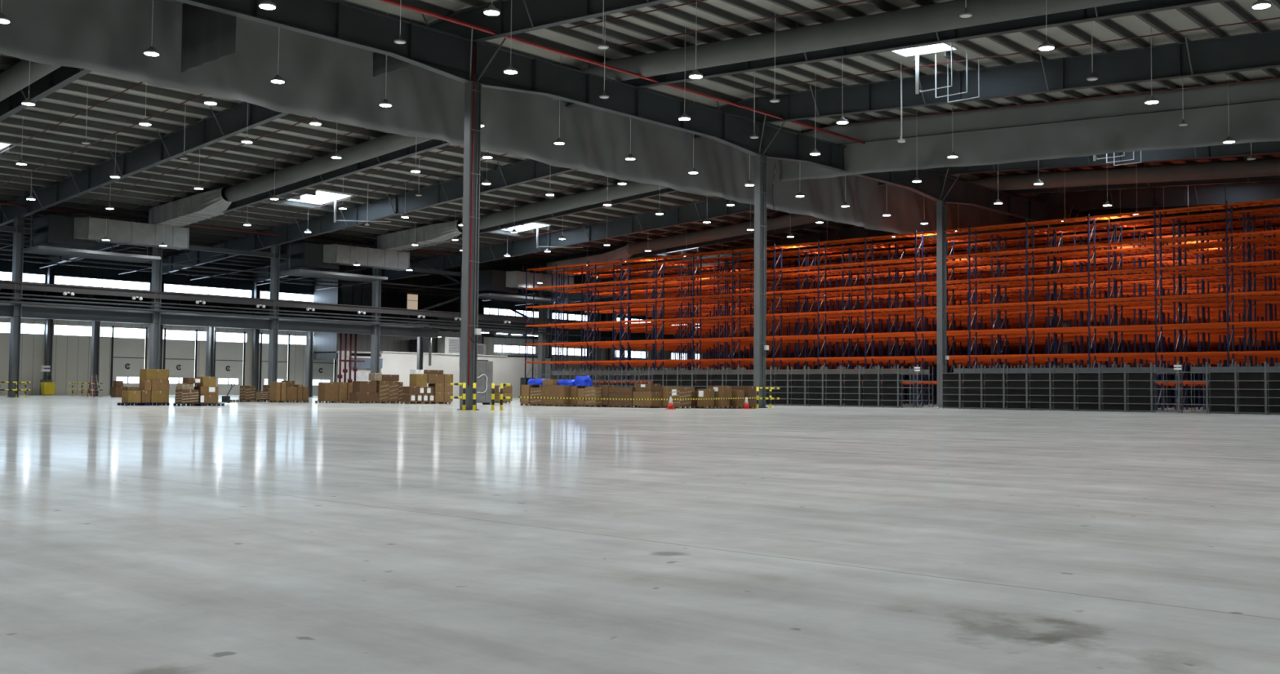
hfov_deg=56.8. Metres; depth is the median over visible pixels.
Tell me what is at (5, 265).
wall
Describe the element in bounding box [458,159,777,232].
air duct
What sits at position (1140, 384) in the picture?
shelving unit
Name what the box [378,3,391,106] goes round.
lamp
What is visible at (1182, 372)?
shelving unit
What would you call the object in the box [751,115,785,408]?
steel column
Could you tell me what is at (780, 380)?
shelving unit
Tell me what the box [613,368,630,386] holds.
shelving unit
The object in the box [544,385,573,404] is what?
cardboard box
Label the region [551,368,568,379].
shelving unit
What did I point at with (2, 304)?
trim
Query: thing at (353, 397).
cardboard box
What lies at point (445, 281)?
roof beam
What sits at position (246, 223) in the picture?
lamp
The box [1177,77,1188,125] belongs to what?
lamp
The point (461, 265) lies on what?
steel column
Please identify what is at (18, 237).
steel column
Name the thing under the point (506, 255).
lamp
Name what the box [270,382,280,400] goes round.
cardboard box
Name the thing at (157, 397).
cardboard box
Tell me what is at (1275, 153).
pipe
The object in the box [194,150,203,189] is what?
lamp
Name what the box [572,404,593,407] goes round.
pallet
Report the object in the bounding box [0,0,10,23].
lamp
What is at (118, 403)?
pallet
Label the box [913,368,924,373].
board
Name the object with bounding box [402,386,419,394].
cardboard box
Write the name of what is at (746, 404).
traffic cone
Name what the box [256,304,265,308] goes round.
spot lamp
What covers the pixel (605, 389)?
cardboard box
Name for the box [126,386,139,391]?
cardboard box
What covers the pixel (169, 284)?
window
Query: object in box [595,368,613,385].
shelving unit
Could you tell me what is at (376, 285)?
steel column
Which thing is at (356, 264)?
lamp
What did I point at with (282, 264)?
pipe
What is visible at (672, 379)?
shelving unit
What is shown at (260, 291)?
window
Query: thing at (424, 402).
pallet
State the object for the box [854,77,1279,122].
pipe
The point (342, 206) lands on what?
lamp
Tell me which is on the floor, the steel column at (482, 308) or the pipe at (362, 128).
the steel column at (482, 308)
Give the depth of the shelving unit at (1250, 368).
70.55 m
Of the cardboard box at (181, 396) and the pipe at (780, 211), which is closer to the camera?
the cardboard box at (181, 396)
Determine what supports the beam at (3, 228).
attached to the steel column
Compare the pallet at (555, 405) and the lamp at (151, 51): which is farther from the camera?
the pallet at (555, 405)
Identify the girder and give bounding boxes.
[173,0,1173,246]
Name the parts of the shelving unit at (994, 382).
post, panel, post, post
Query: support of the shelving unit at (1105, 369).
on the floor
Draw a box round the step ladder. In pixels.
[86,374,99,397]
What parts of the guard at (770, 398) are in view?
post, rail, rail, post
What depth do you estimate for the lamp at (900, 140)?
66.93 m
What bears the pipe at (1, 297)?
attached to the steel column
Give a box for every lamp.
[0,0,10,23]
[15,115,26,164]
[21,61,35,105]
[26,177,35,199]
[62,292,74,296]
[81,81,90,144]
[102,217,110,240]
[105,200,114,209]
[109,131,119,177]
[131,296,142,300]
[138,83,151,125]
[143,0,159,56]
[159,230,167,246]
[179,100,188,159]
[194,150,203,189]
[195,300,205,304]
[203,97,217,104]
[240,102,253,143]
[243,206,251,225]
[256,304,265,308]
[257,0,276,8]
[270,174,279,199]
[271,35,284,83]
[304,207,311,232]
[306,307,315,311]
[309,117,321,124]
[331,131,342,158]
[338,177,346,208]
[353,245,359,265]
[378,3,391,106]
[393,1,406,44]
[400,193,408,217]
[405,256,412,270]
[410,148,420,172]
[411,229,417,245]
[415,158,422,195]
[451,229,458,240]
[481,150,491,184]
[482,152,493,158]
[483,0,500,15]
[502,0,517,74]
[504,235,510,256]
[511,198,517,232]
[545,190,554,195]
[553,54,564,144]
[596,0,608,48]
[599,15,608,98]
[603,177,611,205]
[603,226,609,245]
[617,179,626,184]
[625,117,635,159]
[655,209,663,214]
[678,26,690,119]
[688,40,702,78]
[688,133,697,173]
[702,218,711,222]
[726,200,734,205]
[744,154,754,186]
[746,204,754,230]
[749,71,758,138]
[769,8,779,102]
[786,233,794,237]
[795,191,804,196]
[809,112,820,155]
[815,218,823,222]
[835,116,848,124]
[841,175,849,207]
[882,211,890,216]
[896,60,905,142]
[911,177,921,182]
[920,219,928,224]
[946,151,958,158]
[959,0,973,17]
[993,164,1002,204]
[1033,178,1043,184]
[1038,0,1054,50]
[1063,195,1068,221]
[1086,21,1097,80]
[1102,174,1111,206]
[1135,169,1138,214]
[1144,44,1159,103]
[1162,186,1164,222]
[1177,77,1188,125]
[1222,75,1235,143]
[1246,142,1256,159]
[1251,0,1271,8]
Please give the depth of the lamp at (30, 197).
90.65 m
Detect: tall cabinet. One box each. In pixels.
[476,360,493,404]
[520,377,534,402]
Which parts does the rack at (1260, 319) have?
upright frame, upright frame, upright frame, upright frame, upright frame, upright frame, upright frame, upright frame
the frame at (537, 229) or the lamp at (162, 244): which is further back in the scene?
the frame at (537, 229)
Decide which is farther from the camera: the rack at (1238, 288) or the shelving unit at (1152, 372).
the rack at (1238, 288)
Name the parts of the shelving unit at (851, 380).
post, panel, post, post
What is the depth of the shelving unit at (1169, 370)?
76.11 m
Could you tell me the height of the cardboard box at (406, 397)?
0.510 m
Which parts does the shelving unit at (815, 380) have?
post, panel, post, post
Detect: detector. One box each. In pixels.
[364,182,368,225]
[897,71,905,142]
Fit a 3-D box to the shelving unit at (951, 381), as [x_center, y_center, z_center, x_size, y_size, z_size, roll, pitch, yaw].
[21.538,3.432,82.036,1.584,3.060,0.590,-2,-4,43]
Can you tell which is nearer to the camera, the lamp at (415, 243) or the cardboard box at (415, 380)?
the cardboard box at (415, 380)
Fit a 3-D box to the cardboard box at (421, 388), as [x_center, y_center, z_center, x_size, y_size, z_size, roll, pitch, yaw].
[-15.226,3.667,81.378,0.816,0.524,0.320,-2,-4,43]
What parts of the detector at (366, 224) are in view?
suspension rod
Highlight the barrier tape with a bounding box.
[516,396,755,399]
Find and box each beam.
[0,0,675,226]
[0,66,91,121]
[0,226,665,294]
[0,280,651,328]
[0,288,632,337]
[0,304,439,337]
[44,0,1231,266]
[161,29,1279,275]
[251,164,776,283]
[362,141,1279,284]
[428,320,612,337]
[439,156,1279,291]
[484,181,1279,301]
[546,203,1279,305]
[599,220,1279,310]
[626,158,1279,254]
[649,234,1279,311]
[697,298,792,317]
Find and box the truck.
[207,382,235,404]
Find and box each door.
[110,325,147,395]
[163,328,197,395]
[213,330,245,395]
[259,333,289,391]
[312,359,336,395]
[351,367,370,381]
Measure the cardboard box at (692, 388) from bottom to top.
1.140 m
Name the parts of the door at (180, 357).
guide rail, guide rail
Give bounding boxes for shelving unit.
[534,368,551,386]
[546,368,558,379]
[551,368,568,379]
[558,368,570,379]
[563,368,574,379]
[570,368,582,386]
[582,368,599,386]
[587,368,599,386]
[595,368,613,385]
[600,368,617,385]
[608,367,626,387]
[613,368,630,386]
[621,367,635,387]
[626,368,643,387]
[635,367,648,387]
[639,368,652,383]
[648,367,667,386]
[662,367,681,386]
[677,366,696,391]
[692,366,711,391]
[706,366,725,398]
[722,366,742,398]
[737,366,753,386]
[765,371,774,405]
[770,365,791,405]
[787,365,808,406]
[804,365,826,406]
[821,366,843,404]
[822,365,844,406]
[840,365,863,407]
[859,364,882,407]
[878,364,902,408]
[891,366,914,406]
[893,365,917,408]
[897,364,922,408]
[910,366,933,407]
[938,364,963,408]
[953,364,978,373]
[960,364,985,409]
[974,364,999,408]
[981,364,1007,409]
[995,364,1022,373]
[1003,364,1030,410]
[1017,364,1044,373]
[1026,363,1053,410]
[1040,364,1067,382]
[1049,363,1078,411]
[1063,364,1091,409]
[1074,363,1102,411]
[1078,364,1105,409]
[1088,364,1115,403]
[1098,363,1128,412]
[1112,364,1141,412]
[1124,362,1155,412]
[1125,364,1154,409]
[1137,363,1167,412]
[1151,362,1182,413]
[1153,367,1177,411]
[1178,362,1209,413]
[1190,363,1221,413]
[1203,364,1232,411]
[1206,361,1239,413]
[1217,363,1249,382]
[1235,361,1268,414]
[1246,362,1278,413]
[1265,361,1279,414]
[1275,362,1279,371]
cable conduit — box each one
[48,319,51,377]
[257,328,259,382]
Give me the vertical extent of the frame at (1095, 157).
2.545 m
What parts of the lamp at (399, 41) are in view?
suspension rod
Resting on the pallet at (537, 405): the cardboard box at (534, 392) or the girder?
the cardboard box at (534, 392)
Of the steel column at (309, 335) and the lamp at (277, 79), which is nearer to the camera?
the lamp at (277, 79)
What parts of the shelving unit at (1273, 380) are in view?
post, post, panel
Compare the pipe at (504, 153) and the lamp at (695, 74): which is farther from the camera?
the pipe at (504, 153)
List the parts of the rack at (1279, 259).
upright frame, upright frame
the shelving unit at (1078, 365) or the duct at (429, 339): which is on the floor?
the shelving unit at (1078, 365)
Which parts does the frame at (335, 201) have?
pipe arm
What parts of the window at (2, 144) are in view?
pane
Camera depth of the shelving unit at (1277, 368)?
69.90 m
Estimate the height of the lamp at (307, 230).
2.535 m
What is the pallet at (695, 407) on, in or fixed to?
on the floor
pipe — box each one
[0,81,142,153]
[0,93,203,186]
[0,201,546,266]
[0,239,32,248]
[0,292,584,330]
[0,296,583,333]
[0,300,584,336]
[39,245,137,268]
[83,116,314,204]
[118,253,221,274]
[129,128,364,209]
[190,263,286,279]
[215,146,459,219]
[255,267,366,285]
[256,153,507,224]
[316,274,428,289]
[327,169,577,233]
[360,177,609,237]
[378,0,865,143]
[396,283,458,291]
[467,42,475,386]
[479,185,773,247]
[515,295,616,306]
[533,210,781,257]
[562,0,706,30]
[615,0,868,46]
[751,17,1279,89]
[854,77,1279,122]
[1009,153,1279,172]
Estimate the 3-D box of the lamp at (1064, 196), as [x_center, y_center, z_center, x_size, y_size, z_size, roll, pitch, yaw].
[34.877,-11.948,97.287,0.660,4.935,0.660,-2,-4,43]
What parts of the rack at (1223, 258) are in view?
upright frame, upright frame, upright frame, upright frame, upright frame, upright frame, upright frame, upright frame, upright frame, upright frame, upright frame, upright frame, upright frame, upright frame, upright frame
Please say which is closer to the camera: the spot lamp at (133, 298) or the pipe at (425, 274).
the spot lamp at (133, 298)
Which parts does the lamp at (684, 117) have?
suspension rod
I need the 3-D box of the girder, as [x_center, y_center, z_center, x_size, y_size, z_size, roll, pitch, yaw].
[19.671,-12.185,90.087,0.500,2.140,210.000,-2,-4,43]
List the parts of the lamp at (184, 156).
suspension rod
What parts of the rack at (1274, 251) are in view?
upright frame, upright frame, upright frame, upright frame, upright frame, upright frame, upright frame, upright frame, upright frame, upright frame, upright frame, upright frame, upright frame, upright frame, upright frame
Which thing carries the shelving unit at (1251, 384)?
on the floor
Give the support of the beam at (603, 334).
attached to the beam at (2, 291)
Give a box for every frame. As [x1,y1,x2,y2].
[333,199,391,222]
[536,228,582,248]
[915,41,979,102]
[1093,151,1141,165]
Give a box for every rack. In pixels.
[524,198,1279,409]
[550,207,1279,409]
[560,212,1279,409]
[583,216,1279,410]
[592,222,1279,409]
[615,226,1279,408]
[623,238,1279,408]
[644,235,1279,408]
[658,241,1279,408]
[673,244,1279,407]
[686,253,1279,402]
[700,251,1279,406]
[707,253,1279,406]
[725,262,1278,406]
[733,258,1279,406]
[768,273,1278,406]
[774,275,1278,386]
[782,266,1278,402]
[782,271,1277,401]
[796,271,1278,388]
[827,294,1277,405]
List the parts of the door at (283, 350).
guide rail, guide rail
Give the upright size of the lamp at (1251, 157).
3.835 m
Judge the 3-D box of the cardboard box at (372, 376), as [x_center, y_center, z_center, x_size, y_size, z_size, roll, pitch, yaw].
[-18.418,2.776,82.450,0.730,0.544,0.631,-2,-4,43]
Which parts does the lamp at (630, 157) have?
suspension rod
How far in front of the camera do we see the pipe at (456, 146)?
96.33 m
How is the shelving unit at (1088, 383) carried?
on the floor
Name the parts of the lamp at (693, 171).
suspension rod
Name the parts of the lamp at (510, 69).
suspension rod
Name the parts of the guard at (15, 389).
rail, rail, post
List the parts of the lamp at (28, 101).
suspension rod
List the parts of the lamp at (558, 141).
suspension rod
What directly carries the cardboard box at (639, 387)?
on the cardboard box at (637, 395)
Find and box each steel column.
[6,217,24,397]
[44,265,54,380]
[89,320,100,396]
[149,247,162,368]
[159,274,164,368]
[204,326,214,377]
[252,282,260,391]
[267,244,279,385]
[305,331,313,396]
[370,267,381,373]
[417,327,423,369]
[457,27,506,410]
[458,265,462,396]
[481,293,484,343]
[537,273,546,387]
[546,307,551,357]
[605,309,610,385]
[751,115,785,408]
[936,168,960,406]
[1062,204,1081,368]
[1152,233,1163,405]
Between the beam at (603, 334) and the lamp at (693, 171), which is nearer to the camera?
the lamp at (693, 171)
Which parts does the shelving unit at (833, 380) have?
post, panel, post, post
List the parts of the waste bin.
lid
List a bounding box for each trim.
[0,302,423,332]
[346,355,385,359]
[380,351,507,356]
[507,355,552,358]
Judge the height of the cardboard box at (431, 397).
0.510 m
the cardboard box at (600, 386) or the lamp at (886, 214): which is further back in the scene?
the lamp at (886, 214)
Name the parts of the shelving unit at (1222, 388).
post, post, panel, post, post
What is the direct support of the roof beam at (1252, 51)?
attached to the ceiling
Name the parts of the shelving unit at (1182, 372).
post, post, post, post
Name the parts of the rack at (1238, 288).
upright frame, upright frame, upright frame, upright frame, upright frame, upright frame, upright frame, upright frame, upright frame, upright frame, upright frame, upright frame, upright frame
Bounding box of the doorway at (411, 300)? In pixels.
[405,293,418,310]
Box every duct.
[0,0,173,102]
[0,0,776,209]
[23,185,231,262]
[181,3,235,72]
[224,0,1137,202]
[280,218,462,281]
[428,328,431,365]
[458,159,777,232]
[478,244,632,302]
[773,159,1085,255]
[779,78,1279,181]
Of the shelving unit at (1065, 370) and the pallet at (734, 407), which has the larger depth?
the shelving unit at (1065, 370)
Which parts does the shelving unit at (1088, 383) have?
post, post, panel, post, post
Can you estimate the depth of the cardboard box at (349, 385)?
82.68 m
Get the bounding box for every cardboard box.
[111,386,126,397]
[112,381,123,386]
[121,391,141,403]
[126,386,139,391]
[138,379,151,391]
[139,368,168,380]
[140,391,151,403]
[148,379,169,391]
[150,391,168,403]
[174,390,199,403]
[176,383,193,390]
[182,377,200,383]
[193,386,218,395]
[196,377,216,386]
[198,395,218,403]
[239,386,255,399]
[254,391,267,399]
[262,385,270,399]
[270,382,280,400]
[280,382,286,400]
[281,381,294,386]
[285,386,297,400]
[294,384,302,400]
[302,386,308,400]
[317,382,338,400]
[332,382,346,400]
[346,382,352,400]
[349,392,378,401]
[352,381,377,392]
[368,373,382,381]
[376,381,389,401]
[382,374,399,381]
[388,381,398,401]
[397,382,403,401]
[401,394,416,401]
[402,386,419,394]
[408,373,426,386]
[409,369,423,374]
[416,394,422,401]
[419,386,423,394]
[422,373,444,383]
[422,394,428,401]
[423,369,433,373]
[423,386,433,394]
[428,383,444,392]
[428,394,435,401]
[432,369,443,374]
[433,392,444,401]
[443,373,453,383]
[444,383,453,392]
[444,392,453,401]
[494,385,512,393]
[494,393,512,401]
[520,385,539,404]
[529,387,541,404]
[541,386,544,404]
[542,379,559,385]
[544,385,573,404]
[569,386,586,404]
[577,388,584,404]
[584,386,601,404]
[594,385,617,407]
[601,386,617,404]
[608,386,641,393]
[608,393,633,405]
[632,391,661,405]
[635,383,660,391]
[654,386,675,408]
[662,386,680,405]
[668,387,691,406]
[680,386,694,391]
[691,391,697,406]
[697,389,714,406]
[707,386,731,398]
[714,399,729,406]
[731,390,744,406]
[732,386,755,406]
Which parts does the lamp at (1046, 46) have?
suspension rod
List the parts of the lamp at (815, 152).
suspension rod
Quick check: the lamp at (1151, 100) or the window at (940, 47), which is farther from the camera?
the window at (940, 47)
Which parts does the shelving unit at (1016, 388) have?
post, panel, post, post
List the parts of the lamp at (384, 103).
suspension rod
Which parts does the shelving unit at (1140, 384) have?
post, post, panel, post, post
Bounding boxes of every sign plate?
[914,365,919,373]
[1173,363,1181,373]
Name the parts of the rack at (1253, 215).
upright frame, upright frame, upright frame, upright frame, upright frame, upright frame, upright frame, upright frame, upright frame, upright frame, upright frame, upright frame, upright frame, upright frame, upright frame, upright frame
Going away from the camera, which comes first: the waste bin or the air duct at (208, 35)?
the air duct at (208, 35)
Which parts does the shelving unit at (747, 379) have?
panel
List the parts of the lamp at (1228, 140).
suspension rod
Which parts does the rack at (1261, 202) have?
upright frame, upright frame, upright frame, upright frame, upright frame, upright frame, upright frame, upright frame, upright frame, upright frame, upright frame, upright frame, upright frame, upright frame, upright frame, upright frame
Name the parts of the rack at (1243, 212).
upright frame, upright frame, upright frame, upright frame, upright frame, upright frame, upright frame, upright frame, upright frame, upright frame, upright frame, upright frame, upright frame, upright frame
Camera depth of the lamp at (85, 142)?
69.62 m
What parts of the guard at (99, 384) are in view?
rail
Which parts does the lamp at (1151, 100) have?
suspension rod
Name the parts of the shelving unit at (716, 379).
panel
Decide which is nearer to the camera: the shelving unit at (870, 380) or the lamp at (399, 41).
the lamp at (399, 41)
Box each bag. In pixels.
[527,378,546,385]
[556,379,574,385]
[574,375,591,386]
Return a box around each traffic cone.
[665,396,675,409]
[741,397,751,408]
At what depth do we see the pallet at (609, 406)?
72.74 m
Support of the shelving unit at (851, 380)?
on the floor
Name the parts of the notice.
plate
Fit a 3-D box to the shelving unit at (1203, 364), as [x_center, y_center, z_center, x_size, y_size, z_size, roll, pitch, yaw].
[36.350,3.232,74.501,1.600,3.050,0.600,-2,-4,43]
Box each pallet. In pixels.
[117,402,147,405]
[139,403,169,405]
[173,403,203,406]
[195,403,224,406]
[230,400,252,402]
[252,400,269,402]
[269,400,292,402]
[292,400,308,402]
[315,400,337,403]
[331,400,352,403]
[349,401,371,403]
[364,401,387,403]
[384,401,399,403]
[400,401,422,404]
[419,401,437,404]
[433,401,450,404]
[494,400,511,403]
[520,403,541,405]
[531,404,552,406]
[542,404,563,406]
[554,404,576,406]
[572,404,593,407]
[584,404,606,407]
[608,404,629,407]
[619,405,641,408]
[636,405,659,408]
[666,405,689,408]
[693,406,716,408]
[711,406,733,408]
[724,406,743,408]
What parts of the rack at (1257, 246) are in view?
upright frame, upright frame, upright frame, upright frame, upright frame, upright frame, upright frame, upright frame, upright frame, upright frame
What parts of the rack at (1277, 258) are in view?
upright frame, upright frame, upright frame, upright frame, upright frame, upright frame, upright frame, upright frame, upright frame, upright frame, upright frame, upright frame, upright frame, upright frame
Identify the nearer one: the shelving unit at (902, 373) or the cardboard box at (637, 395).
the cardboard box at (637, 395)
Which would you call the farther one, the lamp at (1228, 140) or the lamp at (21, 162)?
the lamp at (21, 162)
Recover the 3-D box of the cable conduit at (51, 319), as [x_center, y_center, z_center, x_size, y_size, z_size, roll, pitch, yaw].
[-61.994,2.083,124.421,0.057,8.060,0.054,-2,-4,43]
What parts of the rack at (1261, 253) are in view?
upright frame, upright frame, upright frame, upright frame, upright frame, upright frame, upright frame, upright frame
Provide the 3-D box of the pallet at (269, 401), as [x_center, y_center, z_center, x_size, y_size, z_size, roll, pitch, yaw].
[-24.720,4.437,81.531,0.950,0.144,1.200,-2,-4,43]
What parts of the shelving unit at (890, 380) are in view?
post, panel, post, post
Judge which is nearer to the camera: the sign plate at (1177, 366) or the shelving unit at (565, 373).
the sign plate at (1177, 366)
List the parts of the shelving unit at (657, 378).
panel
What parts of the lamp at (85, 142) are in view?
suspension rod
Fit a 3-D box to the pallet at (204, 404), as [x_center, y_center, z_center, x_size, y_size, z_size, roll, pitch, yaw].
[-23.214,3.648,63.925,1.000,0.144,1.180,-2,-4,43]
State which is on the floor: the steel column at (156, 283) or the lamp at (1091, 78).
the steel column at (156, 283)
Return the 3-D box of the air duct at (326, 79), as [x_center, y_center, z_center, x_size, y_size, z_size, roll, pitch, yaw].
[-22.743,-14.070,52.592,0.940,5.407,97.109,-2,-4,43]
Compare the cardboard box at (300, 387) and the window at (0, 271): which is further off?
the window at (0, 271)
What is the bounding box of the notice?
[40,365,50,382]
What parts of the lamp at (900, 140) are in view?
suspension rod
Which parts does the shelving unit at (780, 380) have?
panel, post, post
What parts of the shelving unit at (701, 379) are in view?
panel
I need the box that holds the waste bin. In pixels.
[40,382,55,395]
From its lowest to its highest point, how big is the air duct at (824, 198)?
5.406 m
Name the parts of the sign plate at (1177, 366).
plate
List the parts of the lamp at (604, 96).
suspension rod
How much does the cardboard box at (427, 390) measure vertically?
0.524 m
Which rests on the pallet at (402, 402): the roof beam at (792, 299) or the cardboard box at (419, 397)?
the cardboard box at (419, 397)
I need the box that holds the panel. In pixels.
[341,284,372,306]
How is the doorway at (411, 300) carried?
in the wall at (388, 299)
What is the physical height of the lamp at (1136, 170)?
4.595 m
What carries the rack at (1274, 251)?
on the floor
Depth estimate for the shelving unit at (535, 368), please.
110.54 m
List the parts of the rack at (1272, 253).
upright frame, upright frame, upright frame, upright frame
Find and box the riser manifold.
[337,333,364,382]
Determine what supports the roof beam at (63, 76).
attached to the ceiling
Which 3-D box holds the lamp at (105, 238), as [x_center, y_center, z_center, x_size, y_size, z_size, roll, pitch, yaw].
[-45.217,-9.181,100.364,0.660,1.955,0.660,-2,-4,43]
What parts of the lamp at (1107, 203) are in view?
suspension rod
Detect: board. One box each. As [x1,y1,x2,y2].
[568,368,908,374]
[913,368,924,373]
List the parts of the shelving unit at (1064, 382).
post, panel, post, post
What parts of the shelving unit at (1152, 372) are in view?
post, post, post, post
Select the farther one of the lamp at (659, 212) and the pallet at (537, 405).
the lamp at (659, 212)
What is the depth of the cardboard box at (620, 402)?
72.35 m
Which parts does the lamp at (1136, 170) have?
suspension rod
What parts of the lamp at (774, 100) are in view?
suspension rod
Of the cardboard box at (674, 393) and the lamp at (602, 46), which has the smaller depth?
the lamp at (602, 46)
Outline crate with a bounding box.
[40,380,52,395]
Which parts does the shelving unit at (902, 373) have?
post, post, post, post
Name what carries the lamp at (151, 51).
hanging from the ceiling
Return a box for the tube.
[476,374,487,393]
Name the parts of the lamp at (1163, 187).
suspension rod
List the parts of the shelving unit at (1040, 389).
post, panel, post, post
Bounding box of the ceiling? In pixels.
[0,0,1279,302]
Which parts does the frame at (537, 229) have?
pipe arm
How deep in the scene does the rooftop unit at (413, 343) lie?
153.19 m
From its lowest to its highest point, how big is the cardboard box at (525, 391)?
1.210 m
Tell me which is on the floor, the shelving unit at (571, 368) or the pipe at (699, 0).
the shelving unit at (571, 368)
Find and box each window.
[0,142,11,150]
[0,271,45,283]
[0,322,44,334]
[53,324,148,338]
[59,275,150,290]
[162,329,247,342]
[165,284,252,297]
[259,333,306,345]
[260,290,313,302]
[286,190,352,204]
[348,357,382,368]
[485,307,533,317]
[493,344,536,354]
[501,222,551,232]
[551,347,590,355]
[552,312,590,321]
[616,350,647,358]
[890,42,958,57]
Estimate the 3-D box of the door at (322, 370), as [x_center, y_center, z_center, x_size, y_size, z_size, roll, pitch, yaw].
[-40.500,3.668,150.805,0.200,7.700,3.980,-2,-4,43]
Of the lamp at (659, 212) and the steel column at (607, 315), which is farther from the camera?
the steel column at (607, 315)
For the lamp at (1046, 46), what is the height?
3.805 m
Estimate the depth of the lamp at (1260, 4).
43.07 m
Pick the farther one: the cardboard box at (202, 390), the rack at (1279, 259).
the rack at (1279, 259)
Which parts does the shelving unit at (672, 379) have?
panel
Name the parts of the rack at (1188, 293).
upright frame, upright frame, upright frame, upright frame, upright frame, upright frame, upright frame, upright frame, upright frame, upright frame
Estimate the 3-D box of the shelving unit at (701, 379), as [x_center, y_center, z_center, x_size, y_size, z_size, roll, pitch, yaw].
[5.066,3.970,97.206,1.584,3.060,0.590,-2,-4,43]
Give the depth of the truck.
70.43 m
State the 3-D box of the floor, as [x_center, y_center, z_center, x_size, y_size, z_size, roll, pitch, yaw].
[16.749,5.516,91.823,164.000,0.300,210.000,-2,-4,43]
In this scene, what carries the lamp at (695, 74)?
hanging from the ceiling
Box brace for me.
[417,261,528,317]
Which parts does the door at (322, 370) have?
guide rail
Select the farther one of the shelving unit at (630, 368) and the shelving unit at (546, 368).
the shelving unit at (546, 368)
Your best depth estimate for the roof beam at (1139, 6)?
59.16 m
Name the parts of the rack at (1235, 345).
upright frame, upright frame, upright frame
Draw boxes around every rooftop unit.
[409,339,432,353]
[437,337,459,354]
[477,343,485,355]
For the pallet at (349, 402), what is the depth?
81.36 m
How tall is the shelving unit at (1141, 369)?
3.050 m
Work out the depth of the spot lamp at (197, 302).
111.23 m
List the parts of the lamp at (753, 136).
suspension rod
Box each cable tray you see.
[0,248,627,304]
[0,253,602,306]
[0,257,555,305]
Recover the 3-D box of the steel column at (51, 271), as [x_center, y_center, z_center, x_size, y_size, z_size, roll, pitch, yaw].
[-62.756,-1.493,125.935,0.700,15.328,0.700,-2,-4,43]
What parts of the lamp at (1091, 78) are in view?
suspension rod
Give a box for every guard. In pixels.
[0,381,30,397]
[68,382,102,396]
[448,382,511,410]
[752,386,779,408]
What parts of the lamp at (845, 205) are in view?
suspension rod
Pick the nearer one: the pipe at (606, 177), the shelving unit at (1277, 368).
the shelving unit at (1277, 368)
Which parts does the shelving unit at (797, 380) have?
post, panel, post, post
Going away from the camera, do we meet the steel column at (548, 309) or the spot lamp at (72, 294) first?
the spot lamp at (72, 294)
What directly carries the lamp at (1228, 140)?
hanging from the ceiling
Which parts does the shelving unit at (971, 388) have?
post, post, panel, post, post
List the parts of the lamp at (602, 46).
suspension rod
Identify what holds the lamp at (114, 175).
hanging from the ceiling
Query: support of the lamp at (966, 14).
hanging from the ceiling
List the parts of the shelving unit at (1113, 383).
post, panel, post, post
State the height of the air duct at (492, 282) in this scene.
5.899 m
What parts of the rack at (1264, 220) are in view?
upright frame, upright frame, upright frame, upright frame, upright frame, upright frame, upright frame, upright frame, upright frame, upright frame, upright frame, upright frame, upright frame, upright frame, upright frame, upright frame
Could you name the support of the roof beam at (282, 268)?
attached to the ceiling
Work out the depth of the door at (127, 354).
132.61 m
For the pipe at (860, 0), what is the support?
hanging from the ceiling
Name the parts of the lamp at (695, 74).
suspension rod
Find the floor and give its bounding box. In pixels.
[0,395,1279,673]
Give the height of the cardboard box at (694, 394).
0.890 m
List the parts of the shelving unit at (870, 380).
post, panel, post, post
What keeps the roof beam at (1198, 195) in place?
attached to the ceiling
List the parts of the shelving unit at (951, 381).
post, panel, post, post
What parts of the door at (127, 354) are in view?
guide rail, guide rail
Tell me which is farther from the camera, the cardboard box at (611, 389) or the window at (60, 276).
the window at (60, 276)
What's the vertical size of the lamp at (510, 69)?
4.935 m
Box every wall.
[0,244,737,342]
[0,317,783,395]
[313,270,337,359]
[313,351,550,397]
[335,268,482,359]
[787,295,1260,404]
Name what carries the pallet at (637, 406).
on the floor
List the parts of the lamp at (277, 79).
suspension rod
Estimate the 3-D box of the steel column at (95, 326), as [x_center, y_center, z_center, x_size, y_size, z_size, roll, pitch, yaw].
[-53.871,1.508,117.166,0.800,8.700,0.750,-2,-4,43]
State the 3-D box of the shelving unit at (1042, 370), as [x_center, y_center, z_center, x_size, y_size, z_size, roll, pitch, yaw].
[27.732,3.371,79.313,1.600,3.050,0.600,-2,-4,43]
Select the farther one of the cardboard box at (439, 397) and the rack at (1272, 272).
the rack at (1272, 272)
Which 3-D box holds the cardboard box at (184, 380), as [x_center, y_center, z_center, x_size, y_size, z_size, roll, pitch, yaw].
[-23.884,2.322,63.090,0.716,0.304,0.680,-2,-4,43]
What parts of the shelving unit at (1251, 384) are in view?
post, post, panel, post, post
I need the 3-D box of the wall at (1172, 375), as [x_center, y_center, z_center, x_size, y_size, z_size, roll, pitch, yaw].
[88.079,-0.836,169.503,164.000,20.800,0.250,-2,-4,43]
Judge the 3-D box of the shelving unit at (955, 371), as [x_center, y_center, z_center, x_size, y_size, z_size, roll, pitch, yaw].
[23.026,3.525,83.647,1.600,3.050,0.600,-2,-4,43]
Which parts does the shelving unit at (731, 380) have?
panel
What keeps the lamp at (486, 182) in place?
hanging from the ceiling
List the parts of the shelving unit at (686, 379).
panel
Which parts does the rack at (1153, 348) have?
upright frame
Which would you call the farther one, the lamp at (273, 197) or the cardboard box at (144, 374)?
the lamp at (273, 197)
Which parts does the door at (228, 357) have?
guide rail, guide rail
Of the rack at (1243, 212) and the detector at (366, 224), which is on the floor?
the rack at (1243, 212)
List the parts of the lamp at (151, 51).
suspension rod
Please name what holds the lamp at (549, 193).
hanging from the ceiling
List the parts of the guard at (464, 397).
cross rail, cross rail, post, post, post, post, rail, rail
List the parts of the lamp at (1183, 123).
suspension rod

